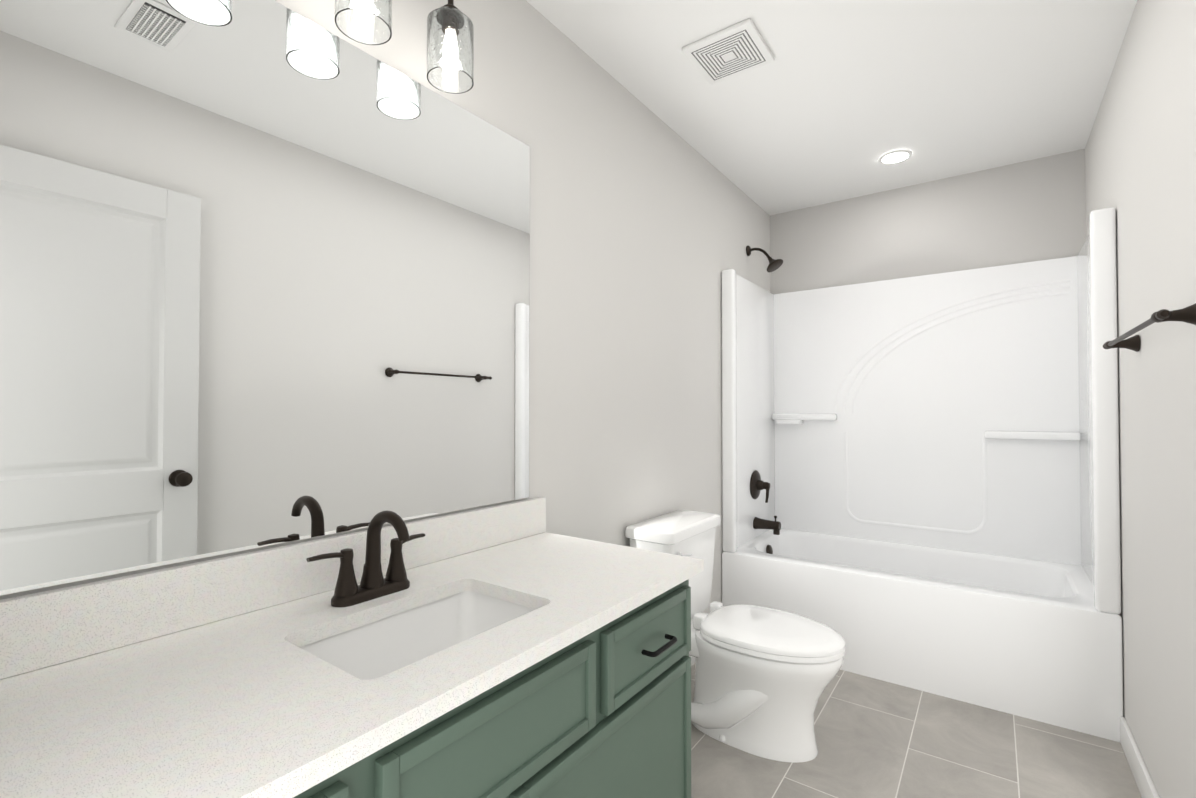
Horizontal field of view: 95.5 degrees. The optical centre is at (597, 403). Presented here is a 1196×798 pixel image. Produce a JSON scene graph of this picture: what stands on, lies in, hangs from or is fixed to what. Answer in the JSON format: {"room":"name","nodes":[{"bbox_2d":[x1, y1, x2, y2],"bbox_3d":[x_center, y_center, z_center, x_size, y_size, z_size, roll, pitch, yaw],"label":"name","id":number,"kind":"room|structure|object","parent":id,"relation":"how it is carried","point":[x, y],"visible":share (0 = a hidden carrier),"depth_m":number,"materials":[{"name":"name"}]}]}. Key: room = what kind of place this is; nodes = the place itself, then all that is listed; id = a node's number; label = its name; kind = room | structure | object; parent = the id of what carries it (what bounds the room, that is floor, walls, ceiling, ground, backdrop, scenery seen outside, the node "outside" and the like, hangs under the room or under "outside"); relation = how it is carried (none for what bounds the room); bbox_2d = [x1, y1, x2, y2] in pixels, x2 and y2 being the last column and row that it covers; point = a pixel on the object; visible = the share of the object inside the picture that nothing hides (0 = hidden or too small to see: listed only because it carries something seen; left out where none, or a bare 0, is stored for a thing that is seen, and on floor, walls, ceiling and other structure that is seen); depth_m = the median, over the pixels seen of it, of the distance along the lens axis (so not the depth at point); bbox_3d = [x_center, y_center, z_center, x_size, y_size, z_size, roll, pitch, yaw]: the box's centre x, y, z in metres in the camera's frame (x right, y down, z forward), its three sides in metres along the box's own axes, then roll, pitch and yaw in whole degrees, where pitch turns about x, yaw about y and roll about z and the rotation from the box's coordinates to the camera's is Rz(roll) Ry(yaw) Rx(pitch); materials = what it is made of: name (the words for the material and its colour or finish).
{"room":"bathroom","nodes":[
{"label":"bathroom","id":0,"kind":"room"},
{"bbox_2d":[0,0,769,613],"bbox_3d":[0.029,-0.011,2.080,0.100,2.440,3.740,-1,-1,36],"label":"wall","id":1,"kind":"structure","parent":0,"point":[646,226],"depth_m":2.00,"materials":[{"name":"grey paint"}]},
{"bbox_2d":[0,0,529,595],"bbox_3d":[-0.586,-0.258,1.141,0.006,1.073,1.277,-1,-1,36],"label":"mirror","id":2,"kind":"object","parent":1,"relation":"attached to","point":[264,272],"visible":1,"depth_m":1.01,"materials":[{"name":"silver mirror"}]},
{"bbox_2d":[0,497,547,676],"bbox_3d":[-0.562,0.338,1.151,0.020,0.108,1.339,-1,-1,36],"label":"backsplash","id":3,"kind":"structure","parent":1,"relation":"attached to","point":[37,630],"depth_m":0.93,"materials":[{"name":"white stone"}]},
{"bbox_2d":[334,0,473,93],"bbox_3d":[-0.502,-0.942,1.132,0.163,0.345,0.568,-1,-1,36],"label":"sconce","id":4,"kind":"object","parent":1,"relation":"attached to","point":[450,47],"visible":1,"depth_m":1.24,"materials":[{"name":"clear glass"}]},
{"bbox_2d":[689,655,695,665],"bbox_3d":[0.239,1.165,2.254,0.014,0.095,1.378,-1,-1,36],"label":"baseboard","id":5,"kind":"structure","parent":1,"relation":"attached to","point":[693,659],"depth_m":2.52,"materials":[{"name":"white wood"}]},
{"bbox_2d":[526,0,1136,214],"bbox_3d":[0.684,-1.288,1.623,1.720,0.100,3.740,-1,-1,36],"label":"ceiling","id":6,"kind":"structure","parent":0,"point":[835,100],"depth_m":2.08,"materials":[{"name":"white paint"}]},
{"bbox_2d":[682,18,774,84],"bbox_3d":[0.460,-1.224,1.909,0.245,0.017,0.245,-1,-1,36],"label":"fan","id":7,"kind":"object","parent":6,"relation":"attached to","point":[731,51],"visible":1,"depth_m":1.89,"materials":[{"name":"white plastic"}]},
{"bbox_2d":[878,150,912,164],"bbox_3d":[1.473,-1.218,2.693,0.154,0.007,0.154,-1,-1,36],"label":"recessed light","id":8,"kind":"object","parent":6,"relation":"in","point":[895,157],"visible":0.98,"depth_m":2.69,"materials":[{"name":"white plastic"}]},
{"bbox_2d":[691,663,1141,797],"bbox_3d":[0.684,1.252,1.585,1.720,0.100,3.740,-1,-1,36],"label":"floor","id":9,"kind":"structure","parent":0,"point":[875,738],"depth_m":1.85,"materials":[{"name":"tile"}]},
{"bbox_2d":[268,565,703,797],"bbox_3d":[-0.345,0.805,0.974,0.571,0.775,1.319,-1,-1,36],"label":"bathroom vanity","id":10,"kind":"object","parent":9,"relation":"on","point":[605,711],"depth_m":0.96,"materials":[{"name":"green"}]},
{"bbox_2d":[0,533,703,797],"bbox_3d":[-0.349,0.404,0.994,0.550,0.028,1.340,-1,-1,36],"label":"countertop","id":11,"kind":"structure","parent":10,"relation":"on","point":[229,707],"depth_m":0.74,"materials":[{"name":"white stone"}]},
{"bbox_2d":[304,510,431,608],"bbox_3d":[-0.425,0.303,1.086,0.143,0.177,0.255,-1,-1,36],"label":"faucet","id":12,"kind":"object","parent":11,"relation":"on","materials":[{"name":"black metal"}]},
{"bbox_2d":[292,581,539,676],"bbox_3d":[-0.307,0.482,0.988,0.310,0.152,0.450,-1,-1,36],"label":"sink","id":13,"kind":"object","parent":11,"relation":"in","point":[375,643],"depth_m":1.11,"materials":[{"name":"white ceramic"}]},
{"bbox_2d":[625,510,844,762],"bbox_3d":[0.524,0.838,2.029,0.737,0.741,0.466,-1,-1,36],"label":"toilet","id":14,"kind":"object","parent":9,"relation":"on","point":[764,676],"visible":0.92,"depth_m":1.88,"materials":[{"name":"white ceramic"}]},
{"bbox_2d":[722,207,1122,741],"bbox_3d":[1.487,0.146,2.710,1.515,2.146,0.797,-1,-1,36],"label":"shower","id":15,"kind":"object","parent":9,"relation":"on","point":[921,483],"visible":0.98,"depth_m":2.75,"materials":[{"name":"white plastic"}]},
{"bbox_2d":[770,149,1085,293],"bbox_3d":[1.753,0.004,3.077,1.520,2.440,0.100,-1,-1,36],"label":"wall","id":16,"kind":"structure","parent":0,"point":[1027,211],"depth_m":2.95,"materials":[{"name":"grey paint"}]},
{"bbox_2d":[1085,0,1195,797],"bbox_3d":[1.340,-0.025,1.129,0.100,2.440,3.740,-1,-1,36],"label":"wall","id":17,"kind":"structure","parent":0,"point":[1140,162],"depth_m":1.52,"materials":[{"name":"grey paint"}]},
{"bbox_2d":[1120,717,1159,797],"bbox_3d":[1.058,1.143,0.820,0.014,0.095,2.738,-1,-1,36],"label":"baseboard","id":18,"kind":"structure","parent":17,"relation":"attached to","point":[1143,779],"depth_m":1.72,"materials":[{"name":"white wood"}]},
{"bbox_2d":[1103,303,1195,351],"bbox_3d":[1.463,-0.190,1.456,0.079,0.054,0.740,-1,-1,36],"label":"towel rail","id":19,"kind":"object","parent":17,"relation":"attached to","point":[1187,314],"visible":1,"depth_m":1.23,"materials":[{"name":"black metal"}]}
]}

